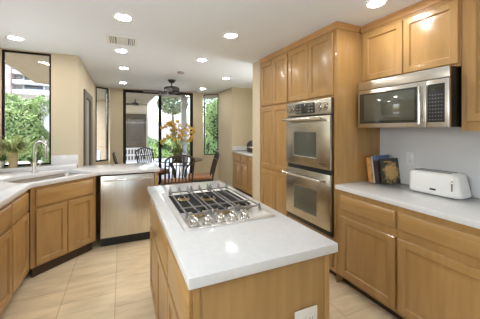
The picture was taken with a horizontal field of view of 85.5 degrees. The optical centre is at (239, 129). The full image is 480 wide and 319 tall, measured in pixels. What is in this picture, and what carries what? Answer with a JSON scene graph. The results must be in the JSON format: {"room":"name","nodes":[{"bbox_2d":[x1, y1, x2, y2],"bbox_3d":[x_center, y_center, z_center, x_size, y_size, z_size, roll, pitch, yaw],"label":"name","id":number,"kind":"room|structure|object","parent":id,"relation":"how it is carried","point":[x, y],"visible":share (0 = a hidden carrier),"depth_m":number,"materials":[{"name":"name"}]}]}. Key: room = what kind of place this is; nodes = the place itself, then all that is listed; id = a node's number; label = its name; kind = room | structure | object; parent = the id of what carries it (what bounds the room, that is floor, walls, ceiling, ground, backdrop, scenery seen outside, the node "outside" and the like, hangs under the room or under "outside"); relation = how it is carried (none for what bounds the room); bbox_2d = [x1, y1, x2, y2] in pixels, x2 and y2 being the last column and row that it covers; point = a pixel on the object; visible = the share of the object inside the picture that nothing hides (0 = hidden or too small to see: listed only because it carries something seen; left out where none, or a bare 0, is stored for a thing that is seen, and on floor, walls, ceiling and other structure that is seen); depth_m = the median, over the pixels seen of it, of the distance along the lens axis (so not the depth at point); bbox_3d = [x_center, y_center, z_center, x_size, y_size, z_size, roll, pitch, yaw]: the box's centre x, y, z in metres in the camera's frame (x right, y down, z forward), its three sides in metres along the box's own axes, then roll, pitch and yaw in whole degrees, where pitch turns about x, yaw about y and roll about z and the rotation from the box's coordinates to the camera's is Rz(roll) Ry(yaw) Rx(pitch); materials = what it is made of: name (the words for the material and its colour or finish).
{"room":"kitchen","nodes":[
{"label":"kitchen","id":0,"kind":"room"},
{"bbox_2d":[0,48,79,166],"bbox_3d":[-2.595,0.219,3.371,0.867,2.412,0.115,0,0,-24],"label":"wall","id":1,"kind":"structure","parent":0,"point":[65,69],"depth_m":3.43,"materials":[{"name":"beige paint"}]},
{"bbox_2d":[2,49,50,166],"bbox_3d":[-2.695,-0.257,3.300,0.500,1.438,0.030,0,0,-24],"label":"window","id":2,"kind":"structure","parent":1,"relation":"in","point":[3,51],"depth_m":3.25,"materials":[{"name":"brown metal"}]},
{"bbox_2d":[0,164,77,172],"bbox_3d":[-2.529,0.487,3.229,0.860,0.048,0.172,0,0,-24],"label":"trim","id":3,"kind":"structure","parent":1,"relation":"attached to","point":[60,166],"depth_m":3.20,"materials":[{"name":"white stone"}]},
{"bbox_2d":[0,154,7,167],"bbox_3d":[-2.827,0.375,3.097,0.188,0.173,0.131,0,0,-24],"label":"potted plant","id":4,"kind":"object","parent":3,"relation":"on","point":[2,159],"visible":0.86,"depth_m":3.09,"materials":[{"name":"green plant"}]},
{"bbox_2d":[0,134,51,167],"bbox_3d":[-2.598,0.263,3.101,0.609,0.399,0.313,0,0,-24],"label":"potted grass","id":5,"kind":"object","parent":3,"relation":"on","point":[13,150],"depth_m":3.11,"materials":[{"name":"green plant"}]},
{"bbox_2d":[7,152,18,167],"bbox_3d":[-2.718,0.370,3.114,0.108,0.184,0.108,0,0,-24],"label":"pot","id":6,"kind":"object","parent":5,"relation":"attached to","point":[12,162],"depth_m":3.08,"materials":[{"name":"beige ceramic"}]},
{"bbox_2d":[22,154,48,166],"bbox_3d":[-2.537,0.387,3.206,0.364,0.150,0.173,0,0,-24],"label":"potted plant","id":7,"kind":"object","parent":3,"relation":"on","point":[30,160],"visible":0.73,"depth_m":3.22,"materials":[{"name":"green plant"}]},
{"bbox_2d":[51,155,77,164],"bbox_3d":[-2.312,0.427,3.429,0.299,0.168,0.011,0,0,-24],"label":"trim","id":8,"kind":"structure","parent":1,"relation":"attached to","point":[55,159],"depth_m":3.42,"materials":[{"name":"white stone"}]},
{"bbox_2d":[80,59,95,165],"bbox_3d":[-2.793,0.219,4.696,0.130,2.412,2.459,0,0,-24],"label":"wall","id":9,"kind":"structure","parent":0,"point":[86,82],"depth_m":4.19,"materials":[{"name":"beige paint"}]},
{"bbox_2d":[5,52,156,103],"bbox_3d":[-3.511,-1.105,6.763,2.691,0.180,6.780,0,0,-24],"label":"soffit","id":10,"kind":"structure","parent":9,"relation":"attached to","point":[32,67],"depth_m":4.50,"materials":[{"name":"paint"}]},
{"bbox_2d":[126,99,153,105],"bbox_3d":[-3.572,-0.915,8.936,1.150,0.200,1.170,0,0,-24],"label":"fan","id":11,"kind":"object","parent":10,"relation":"hanging from","point":[135,103],"visible":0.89,"depth_m":8.85,"materials":[{"name":"black metal"}]},
{"bbox_2d":[83,89,92,165],"bbox_3d":[-2.657,0.406,4.460,0.122,2.038,1.116,0,0,-24],"label":"door","id":12,"kind":"structure","parent":9,"relation":"in","point":[87,98],"depth_m":4.52,"materials":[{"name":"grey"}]},
{"bbox_2d":[96,85,109,164],"bbox_3d":[-3.221,0.219,6.022,0.120,2.412,0.373,0,0,22],"label":"wall","id":13,"kind":"structure","parent":0,"point":[108,161],"depth_m":6.01,"materials":[{"name":"beige paint"}]},
{"bbox_2d":[96,86,108,161],"bbox_3d":[-3.212,-0.110,6.019,0.060,1.708,0.346,0,0,22],"label":"window","id":14,"kind":"structure","parent":13,"relation":"in","point":[106,89],"depth_m":6.14,"materials":[{"name":"brown metal"}]},
{"bbox_2d":[110,88,202,172],"bbox_3d":[-2.079,0.219,6.700,2.287,2.412,0.120,0,0,-24],"label":"wall","id":15,"kind":"structure","parent":0,"point":[116,94],"depth_m":6.28,"materials":[{"name":"beige paint"}]},
{"bbox_2d":[123,89,192,184],"bbox_3d":[-2.067,0.230,6.688,1.721,2.391,0.112,0,0,-24],"label":"door","id":16,"kind":"structure","parent":15,"relation":"in","point":[125,91],"depth_m":6.67,"materials":[{"name":"brown metal"}]},
{"bbox_2d":[0,182,397,318],"bbox_3d":[-0.596,1.455,1.937,5.720,0.060,10.020,0,0,-24],"label":"floor","id":17,"kind":"structure","parent":0,"point":[111,281],"depth_m":2.27,"materials":[{"name":"tile"}]},
{"bbox_2d":[0,203,11,314],"bbox_3d":[-1.940,0.989,1.650,0.611,0.873,0.570,0,0,-24],"label":"base cabinet","id":18,"kind":"object","parent":17,"relation":"on","point":[6,210],"visible":0.97,"depth_m":1.92,"materials":[{"name":"brown wood"}]},
{"bbox_2d":[0,162,159,207],"bbox_3d":[-1.419,0.531,1.991,1.858,0.040,3.600,0,0,-24],"label":"countertop","id":19,"kind":"structure","parent":18,"relation":"on","point":[9,191],"depth_m":2.99,"materials":[{"name":"white stone"}]},
{"bbox_2d":[31,140,47,172],"bbox_3d":[-2.344,0.318,3.058,0.168,0.386,0.097,0,0,-14],"label":"faucet","id":20,"kind":"object","parent":19,"relation":"on","point":[34,164],"visible":1,"depth_m":3.02,"materials":[{"name":"silver metal"}]},
{"bbox_2d":[9,173,76,182],"bbox_3d":[-2.120,0.638,2.861,0.485,0.174,0.770,0,0,23],"label":"sink","id":21,"kind":"object","parent":19,"relation":"in","point":[61,174],"visible":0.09,"depth_m":3.02,"materials":[{"name":"silver metal"}]},
{"bbox_2d":[9,190,28,300],"bbox_3d":[-2.148,0.989,2.107,0.611,0.873,0.429,0,0,-24],"label":"base cabinet","id":22,"kind":"object","parent":17,"relation":"on","point":[20,204],"visible":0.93,"depth_m":2.19,"materials":[{"name":"brown wood"}]},
{"bbox_2d":[28,176,95,277],"bbox_3d":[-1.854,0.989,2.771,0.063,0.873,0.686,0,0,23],"label":"base cabinet","id":23,"kind":"object","parent":17,"relation":"on","point":[62,215],"visible":0.97,"depth_m":2.70,"materials":[{"name":"brown wood"}]},
{"bbox_2d":[96,175,99,231],"bbox_3d":[-1.768,0.989,3.714,0.917,0.873,0.025,0,0,-24],"label":"panel","id":24,"kind":"object","parent":17,"relation":"on","point":[98,176],"visible":0.02,"depth_m":3.61,"materials":[{"name":"brown wood"}]},
{"bbox_2d":[112,152,117,163],"bbox_3d":[-2.159,0.930,5.126,0.655,0.993,0.528,0,0,-24],"label":"dining chair","id":25,"kind":"object","parent":17,"relation":"on","point":[113,153],"visible":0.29,"depth_m":4.83,"materials":[{"name":"metal"}]},
{"bbox_2d":[100,172,153,246],"bbox_3d":[-1.496,0.991,3.470,0.622,0.868,0.637,0,0,-24],"label":"dishwasher","id":26,"kind":"object","parent":17,"relation":"on","point":[124,198],"visible":0.85,"depth_m":3.21,"materials":[{"name":"silver metal"}]},
{"bbox_2d":[135,147,169,178],"bbox_3d":[-2.027,0.930,6.054,0.655,0.993,0.528,0,0,28],"label":"dining chair","id":27,"kind":"object","parent":17,"relation":"on","point":[161,172],"visible":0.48,"depth_m":6.10,"materials":[{"name":"metal"}]},
{"bbox_2d":[158,168,167,173],"bbox_3d":[-1.958,0.967,6.018,0.450,0.064,0.476,0,0,28],"label":"cushion","id":28,"kind":"object","parent":27,"relation":"on","point":[161,171],"depth_m":5.94,"materials":[{"name":"brown fabric"}]},
{"bbox_2d":[154,172,157,185],"bbox_3d":[-1.205,0.989,3.639,0.044,0.873,0.578,0,0,-24],"label":"end panel","id":29,"kind":"object","parent":17,"relation":"on","point":[155,173],"visible":0.2,"depth_m":3.38,"materials":[{"name":"brown wood"}]},
{"bbox_2d":[150,199,168,318],"bbox_3d":[-0.305,0.989,1.956,0.634,0.873,1.026,0,0,-24],"label":"base cabinet","id":30,"kind":"object","parent":17,"relation":"on","point":[159,284],"visible":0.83,"depth_m":1.70,"materials":[{"name":"brown wood"}]},
{"bbox_2d":[148,180,337,289],"bbox_3d":[-0.191,0.531,1.736,0.674,0.040,1.565,0,0,-24],"label":"countertop","id":31,"kind":"structure","parent":30,"relation":"on","point":[209,256],"depth_m":1.15,"materials":[{"name":"white stone"}]},
{"bbox_2d":[162,182,275,231],"bbox_3d":[-0.203,0.478,1.780,0.540,0.065,0.840,0,0,-24],"label":"gas cooktop","id":32,"kind":"object","parent":31,"relation":"in","point":[198,209],"visible":1,"depth_m":1.63,"materials":[{"name":"silver metal"}]},
{"bbox_2d":[169,194,205,212],"bbox_3d":[-0.378,0.505,1.795,0.161,0.003,0.440,0,0,-24],"label":"grate","id":33,"kind":"object","parent":32,"relation":"on","point":[184,203],"depth_m":1.76,"materials":[{"name":"black metal"}]},
{"bbox_2d":[190,192,229,209],"bbox_3d":[-0.231,0.505,1.861,0.161,0.003,0.440,0,0,-24],"label":"grate","id":34,"kind":"object","parent":32,"relation":"on","point":[209,201],"depth_m":1.82,"materials":[{"name":"black"}]},
{"bbox_2d":[210,190,250,206],"bbox_3d":[-0.084,0.505,1.928,0.161,0.003,0.440,0,0,-24],"label":"grate","id":35,"kind":"object","parent":32,"relation":"on","point":[231,198],"depth_m":1.91,"materials":[{"name":"black"}]},
{"bbox_2d":[160,155,194,184],"bbox_3d":[-1.137,0.930,4.686,0.528,0.993,0.655,0,0,-24],"label":"dining chair","id":36,"kind":"object","parent":17,"relation":"on","point":[172,180],"visible":0.72,"depth_m":4.48,"materials":[{"name":"metal"}]},
{"bbox_2d":[161,177,190,184],"bbox_3d":[-1.170,0.967,4.758,0.476,0.064,0.450,0,0,-24],"label":"cushion","id":37,"kind":"object","parent":36,"relation":"on","point":[162,181],"depth_m":4.72,"materials":[{"name":"orange fabric"}]},
{"bbox_2d":[155,157,202,177],"bbox_3d":[-1.345,1.047,5.760,1.032,0.744,1.032,0,0,-24],"label":"dining table","id":38,"kind":"object","parent":17,"relation":"on","point":[162,160],"visible":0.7,"depth_m":5.65,"materials":[{"name":"clear glass"}]},
{"bbox_2d":[159,119,195,159],"bbox_3d":[-1.375,0.230,5.747,0.786,0.894,0.583,0,0,-24],"label":"flower arrangement","id":39,"kind":"object","parent":38,"relation":"on","point":[177,150],"visible":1,"depth_m":5.69,"materials":[{"name":"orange plant"}]},
{"bbox_2d":[188,150,219,181],"bbox_3d":[-0.762,0.930,5.351,0.655,0.993,0.528,0,0,-12],"label":"dining chair","id":40,"kind":"object","parent":17,"relation":"on","point":[198,177],"visible":0.8,"depth_m":5.16,"materials":[{"name":"metal"}]},
{"bbox_2d":[188,173,210,179],"bbox_3d":[-0.839,0.967,5.335,0.450,0.064,0.476,0,0,-12],"label":"cushion","id":41,"kind":"object","parent":40,"relation":"on","point":[197,176],"depth_m":5.15,"materials":[{"name":"orange fabric"}]},
{"bbox_2d":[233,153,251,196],"bbox_3d":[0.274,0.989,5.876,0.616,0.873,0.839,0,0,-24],"label":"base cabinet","id":42,"kind":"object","parent":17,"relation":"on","point":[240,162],"visible":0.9,"depth_m":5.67,"materials":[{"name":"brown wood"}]},
{"bbox_2d":[168,242,328,318],"bbox_3d":[0.011,0.989,1.261,0.634,0.873,0.496,0,0,-24],"label":"base cabinet","id":43,"kind":"object","parent":17,"relation":"on","point":[280,292],"visible":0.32,"depth_m":1.05,"materials":[{"name":"brown wood"}]},
{"bbox_2d":[295,305,316,318],"bbox_3d":[0.282,0.825,1.106,0.118,0.120,0.008,0,0,-24],"label":"electrical outlet","id":44,"kind":"object","parent":43,"relation":"attached to","point":[310,312],"visible":1,"depth_m":1.11,"materials":[{"name":"beige plastic"}]},
{"bbox_2d":[308,313,313,318],"bbox_3d":[0.304,0.825,1.113,0.034,0.068,0.002,0,0,-24],"label":"socket","id":45,"kind":"object","parent":44,"relation":"attached to","point":[310,315],"depth_m":1.11,"materials":[{"name":"grey plastic"}]},
{"bbox_2d":[249,156,252,197],"bbox_3d":[0.622,0.989,5.110,0.616,0.873,0.839,0,0,-24],"label":"base cabinet","id":46,"kind":"object","parent":17,"relation":"on","point":[250,157],"visible":0.19,"depth_m":5.27,"materials":[{"name":"brown wood"}]},
{"bbox_2d":[232,150,252,156],"bbox_3d":[0.442,0.531,5.498,0.628,0.040,1.684,0,0,-24],"label":"countertop","id":47,"kind":"structure","parent":46,"relation":"on","point":[243,152],"depth_m":5.67,"materials":[{"name":"white stone"}]},
{"bbox_2d":[246,140,252,151],"bbox_3d":[0.297,0.362,5.771,0.318,0.296,0.318,0,0,-24],"label":"slow cooker","id":48,"kind":"object","parent":47,"relation":"on","point":[249,146],"visible":0.46,"depth_m":5.66,"materials":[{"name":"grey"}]},
{"bbox_2d":[259,46,288,216],"bbox_3d":[0.696,0.219,3.523,0.615,2.412,0.690,0,0,-24],"label":"pantry cabinet","id":49,"kind":"object","parent":17,"relation":"on","point":[274,67],"visible":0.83,"depth_m":3.38,"materials":[{"name":"brown wood"}]},
{"bbox_2d":[287,21,379,281],"bbox_3d":[1.001,0.219,2.853,0.615,2.412,0.780,0,0,-24],"label":"tall cabinet","id":50,"kind":"object","parent":17,"relation":"on","point":[325,63],"visible":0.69,"depth_m":2.51,"materials":[{"name":"brown wood"}]},
{"bbox_2d":[282,97,333,237],"bbox_3d":[0.913,0.364,2.848,0.604,1.327,0.713,0,0,-24],"label":"double oven","id":51,"kind":"object","parent":50,"relation":"in","point":[309,172],"visible":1,"depth_m":2.67,"materials":[{"name":"silver metal"}]},
{"bbox_2d":[337,189,403,318],"bbox_3d":[1.276,0.989,2.263,0.599,0.873,0.582,0,0,-24],"label":"base cabinet","id":52,"kind":"object","parent":17,"relation":"on","point":[367,228],"visible":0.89,"depth_m":2.09,"materials":[{"name":"brown wood"}]},
{"bbox_2d":[397,206,479,318],"bbox_3d":[1.522,0.989,1.724,0.599,0.873,0.599,0,0,-24],"label":"base cabinet","id":53,"kind":"object","parent":17,"relation":"on","point":[438,259],"visible":0.95,"depth_m":1.64,"materials":[{"name":"brown wood"}]},
{"bbox_3d":[1.770,0.989,1.177,0.599,0.873,0.599,0,0,-24],"label":"base cabinet","id":54,"kind":"object","parent":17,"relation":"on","visible":0},
{"bbox_2d":[335,181,479,228],"bbox_3d":[1.521,0.531,1.709,0.605,0.040,1.792,0,0,-24],"label":"countertop","id":55,"kind":"structure","parent":54,"relation":"on","point":[461,211],"depth_m":1.86,"materials":[{"name":"white stone"}]},
{"bbox_2d":[366,157,369,181],"bbox_3d":[1.316,0.392,2.542,0.170,0.236,0.052,0,0,-24],"label":"book","id":56,"kind":"object","parent":55,"relation":"on","point":[366,157],"visible":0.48,"depth_m":2.50,"materials":[{"name":"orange paper"}]},
{"bbox_2d":[368,157,373,182],"bbox_3d":[1.322,0.389,2.517,0.170,0.241,0.057,0,0,-24],"label":"book","id":57,"kind":"object","parent":55,"relation":"on","point":[369,158],"visible":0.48,"depth_m":2.48,"materials":[{"name":"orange paper"}]},
{"bbox_2d":[371,156,374,182],"bbox_3d":[1.339,0.384,2.497,0.170,0.250,0.054,0,0,-24],"label":"book","id":58,"kind":"object","parent":55,"relation":"on","point":[371,156],"visible":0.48,"depth_m":2.46,"materials":[{"name":"grey paper"}]},
{"bbox_2d":[372,155,388,183],"bbox_3d":[1.346,0.379,2.463,0.172,0.262,0.078,0,0,-24],"label":"book","id":59,"kind":"object","parent":55,"relation":"on","point":[376,164],"visible":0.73,"depth_m":2.42,"materials":[{"name":"blue paper"}]},
{"bbox_2d":[379,158,400,184],"bbox_3d":[1.404,0.392,2.434,0.215,0.235,0.048,0,0,-19],"label":"book","id":60,"kind":"object","parent":55,"relation":"on","point":[389,167],"visible":1,"depth_m":2.42,"materials":[{"name":"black paper"}]},
{"bbox_2d":[409,168,470,198],"bbox_3d":[1.560,0.421,2.047,0.197,0.180,0.371,0,0,-26],"label":"toaster","id":61,"kind":"object","parent":55,"relation":"on","point":[453,185],"visible":1,"depth_m":1.96,"materials":[{"name":"white plastic"}]},
{"bbox_2d":[203,93,217,180],"bbox_3d":[-0.783,0.219,7.121,0.444,2.412,0.120,0,0,15],"label":"wall","id":62,"kind":"structure","parent":0,"point":[207,159],"depth_m":7.07,"materials":[{"name":"beige paint"}]},
{"bbox_2d":[204,94,217,154],"bbox_3d":[-0.786,-0.122,7.112,0.414,1.653,0.060,0,0,15],"label":"window","id":63,"kind":"structure","parent":62,"relation":"in","point":[204,94],"depth_m":7.14,"materials":[{"name":"brown metal"}]},
{"bbox_2d":[0,0,421,92],"bbox_3d":[-0.596,-1.048,1.937,5.720,0.120,10.020,0,0,-24],"label":"ceiling","id":64,"kind":"structure","parent":0,"point":[171,35],"depth_m":2.60,"materials":[{"name":"white paint"}]},
{"bbox_2d":[5,35,24,40],"bbox_3d":[-2.433,-0.984,2.810,0.160,0.008,0.160,0,0,-24],"label":"recessed light","id":65,"kind":"object","parent":64,"relation":"in","point":[12,37],"visible":1,"depth_m":2.79,"materials":[{"name":"white"}]},
{"bbox_2d":[114,49,127,52],"bbox_3d":[-1.492,-0.984,3.269,0.160,0.008,0.160,0,0,-24],"label":"recessed light","id":66,"kind":"object","parent":64,"relation":"in","point":[116,50],"visible":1,"depth_m":3.25,"materials":[{"name":"white"}]},
{"bbox_2d":[106,34,137,46],"bbox_3d":[-1.315,-0.984,2.906,0.320,0.008,0.300,0,0,-24],"label":"ceiling vent","id":67,"kind":"object","parent":64,"relation":"in","point":[111,39],"visible":1,"depth_m":2.89,"materials":[{"name":"white plastic"}]},
{"bbox_2d":[113,13,132,20],"bbox_3d":[-1.029,-0.984,2.291,0.160,0.008,0.160,0,0,-24],"label":"recessed light","id":68,"kind":"object","parent":64,"relation":"in","point":[120,16],"visible":1,"depth_m":2.29,"materials":[{"name":"white plastic"}]},
{"bbox_2d":[143,79,197,95],"bbox_3d":[-1.405,-0.835,5.217,1.013,0.304,1.062,0,0,-24],"label":"ceiling fan","id":69,"kind":"object","parent":64,"relation":"hanging from","point":[168,90],"visible":1,"depth_m":5.15,"materials":[{"name":"brown metal"}]},
{"bbox_2d":[196,58,206,61],"bbox_3d":[-0.541,-0.984,3.701,0.160,0.008,0.160,0,0,-24],"label":"recessed light","id":70,"kind":"object","parent":64,"relation":"in","point":[198,59],"visible":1,"depth_m":3.67,"materials":[{"name":"white"}]},
{"bbox_2d":[223,32,237,37],"bbox_3d":[-0.096,-0.984,2.735,0.160,0.008,0.160,0,0,-24],"label":"recessed light","id":71,"kind":"object","parent":64,"relation":"in","point":[230,34],"visible":1,"depth_m":2.73,"materials":[{"name":"white"}]},
{"bbox_2d":[365,0,387,7],"bbox_3d":[1.066,-0.984,2.036,0.160,0.008,0.160,0,0,-24],"label":"recessed light","id":72,"kind":"object","parent":64,"relation":"in","point":[372,3],"visible":1,"depth_m":2.04,"materials":[{"name":"white"}]},
{"bbox_2d":[218,88,229,183],"bbox_3d":[-0.359,0.219,6.659,0.120,2.412,0.820,0,0,-24],"label":"wall","id":73,"kind":"structure","parent":0,"point":[223,96],"depth_m":6.59,"materials":[{"name":"beige paint"}]},
{"bbox_2d":[230,87,252,188],"bbox_3d":[0.122,0.219,6.361,0.750,2.412,0.120,0,0,-24],"label":"wall","id":74,"kind":"structure","parent":0,"point":[241,99],"depth_m":6.25,"materials":[{"name":"beige paint"}]},
{"bbox_2d":[232,146,246,150],"bbox_3d":[0.100,0.458,6.277,0.609,0.105,0.013,0,0,-24],"label":"trim","id":75,"kind":"structure","parent":74,"relation":"attached to","point":[234,148],"depth_m":6.21,"materials":[{"name":"white stone"}]},
{"bbox_2d":[253,61,260,201],"bbox_3d":[0.838,0.219,4.099,1.320,2.412,0.232,0,0,-24],"label":"wall","id":76,"kind":"structure","parent":0,"point":[256,66],"depth_m":3.79,"materials":[{"name":"beige paint"}]},
{"bbox_3d":[2.186,0.219,1.142,0.115,2.412,6.268,0,0,-24],"label":"wall","id":77,"kind":"structure","parent":0,"visible":0},
{"bbox_2d":[380,127,479,197],"bbox_3d":[1.808,0.033,1.823,0.009,0.955,1.822,0,0,-24],"label":"wall","id":78,"kind":"structure","parent":77,"relation":"attached to","point":[453,149],"depth_m":2.17,"materials":[{"name":"white paint"}]},
{"bbox_2d":[406,152,413,165],"bbox_3d":[1.550,0.270,2.366,0.008,0.120,0.072,0,0,-24],"label":"electrical outlet","id":79,"kind":"object","parent":78,"relation":"attached to","point":[409,155],"visible":1,"depth_m":2.36,"materials":[{"name":"white plastic"}]},
{"bbox_2d":[408,155,411,162],"bbox_3d":[1.548,0.270,2.365,0.002,0.068,0.034,0,0,-24],"label":"socket","id":80,"kind":"object","parent":79,"relation":"attached to","point":[409,156],"depth_m":2.36,"materials":[{"name":"white plastic"}]},
{"bbox_2d":[360,0,461,81],"bbox_3d":[1.461,-0.712,2.212,0.295,0.550,0.822,0,0,-24],"label":"upper cabinet","id":81,"kind":"object","parent":78,"relation":"attached to","point":[422,35],"visible":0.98,"depth_m":2.06,"materials":[{"name":"brown wood"}]},
{"bbox_2d":[358,65,461,127],"bbox_3d":[1.411,-0.223,2.169,0.412,0.421,0.748,0,0,-24],"label":"microwave","id":82,"kind":"object","parent":81,"relation":"attached to","point":[430,97],"visible":0.98,"depth_m":1.98,"materials":[{"name":"silver metal"}]},
{"bbox_2d":[462,0,479,130],"bbox_3d":[1.739,-0.487,1.600,0.295,1.000,0.520,0,0,-24],"label":"upper cabinet","id":83,"kind":"object","parent":78,"relation":"attached to","point":[470,9],"visible":1,"depth_m":1.73,"materials":[{"name":"brown wood"}]},
{"label":"outside","id":84,"kind":"structure","parent":0,"visible":0},
{"bbox_2d":[149,155,189,178],"bbox_3d":[-6.256,1.515,13.754,28.000,0.100,21.780,0,0,-24],"label":"patio","id":85,"kind":"structure","parent":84,"point":[167,164],"depth_m":9.42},
{"bbox_2d":[5,160,41,164],"bbox_3d":[-4.749,1.085,5.250,1.500,0.760,0.810,0,0,-39],"label":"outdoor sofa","id":86,"kind":"object","parent":85,"relation":"on","point":[20,162],"visible":0.06,"depth_m":5.63,"materials":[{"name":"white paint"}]},
{"bbox_2d":[5,92,48,163],"bbox_3d":[-7.454,0.215,6.040,5.196,2.547,1.330,0,0,-24],"label":"hedge","id":87,"kind":"object","parent":85,"relation":"on","point":[23,117],"visible":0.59,"depth_m":6.62,"materials":[{"name":"green plant"}]},
{"bbox_2d":[5,64,48,160],"bbox_3d":[-11.898,-1.635,12.028,8.300,6.200,3.850,0,0,-24],"label":"neighbor house","id":88,"kind":"structure","parent":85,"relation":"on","point":[16,83],"depth_m":11.40,"materials":[{"name":"paint"}]},
{"bbox_2d":[97,150,100,159],"bbox_3d":[-4.219,1.005,6.985,1.100,0.920,0.510,0,0,-4],"label":"bench","id":89,"kind":"object","parent":85,"relation":"on","point":[98,151],"visible":0.06,"depth_m":6.78,"materials":[{"name":"white"}]},
{"bbox_2d":[97,102,147,159],"bbox_3d":[-4.912,0.135,10.015,2.550,2.660,0.300,0,0,-24],"label":"wall","id":90,"kind":"structure","parent":85,"relation":"on","point":[101,106],"depth_m":9.77,"materials":[{"name":"beige paint"}]},
{"bbox_2d":[126,114,145,159],"bbox_3d":[-4.098,0.435,10.193,0.780,2.060,0.040,0,0,-24],"label":"door","id":91,"kind":"structure","parent":90,"relation":"in","point":[135,123],"depth_m":10.19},
{"bbox_2d":[126,147,151,163],"bbox_3d":[-3.287,1.005,7.903,1.100,0.920,0.510,0,0,-24],"label":"bench","id":92,"kind":"object","parent":85,"relation":"on","point":[127,149],"visible":0.23,"depth_m":7.76,"materials":[{"name":"white"}]},
{"bbox_2d":[156,97,188,137],"bbox_3d":[-4.183,-0.514,16.204,2.063,3.966,2.027,0,0,-24],"label":"tree","id":93,"kind":"object","parent":85,"relation":"on","point":[174,103],"visible":0.49,"depth_m":15.66,"materials":[{"name":"green plant"}]},
{"bbox_2d":[148,123,205,142],"bbox_3d":[-8.322,0.495,18.296,28.000,1.940,0.200,0,0,-24],"label":"wall","id":94,"kind":"structure","parent":85,"relation":"on","point":[152,127],"depth_m":19.18,"materials":[{"name":"paint"}]},
{"bbox_2d":[148,135,205,158],"bbox_3d":[-2.176,0.918,14.146,5.853,1.184,1.180,0,0,-24],"label":"hedge","id":95,"kind":"object","parent":85,"relation":"on","point":[166,151],"visible":0.19,"depth_m":13.20,"materials":[{"name":"green plant"}]},
{"bbox_2d":[180,97,187,175],"bbox_3d":[-1.786,0.226,8.251,0.220,2.478,0.220,0,0,-24],"label":"patio column","id":96,"kind":"structure","parent":85,"relation":"on","point":[183,100],"depth_m":8.18,"materials":[{"name":"paint"}]},
{"bbox_2d":[156,94,217,98],"bbox_3d":[-1.415,-1.105,7.640,1.849,0.180,1.720,0,0,-24],"label":"beam","id":97,"kind":"object","parent":96,"relation":"on","point":[206,96],"visible":0.12,"depth_m":8.10,"materials":[{"name":"paint"}]},
{"bbox_2d":[203,97,217,154],"bbox_3d":[-0.041,0.061,9.907,3.200,2.851,1.233,0,0,-24],"label":"hedge","id":98,"kind":"object","parent":85,"relation":"on","point":[211,115],"visible":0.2,"depth_m":9.23,"materials":[{"name":"green plant"}]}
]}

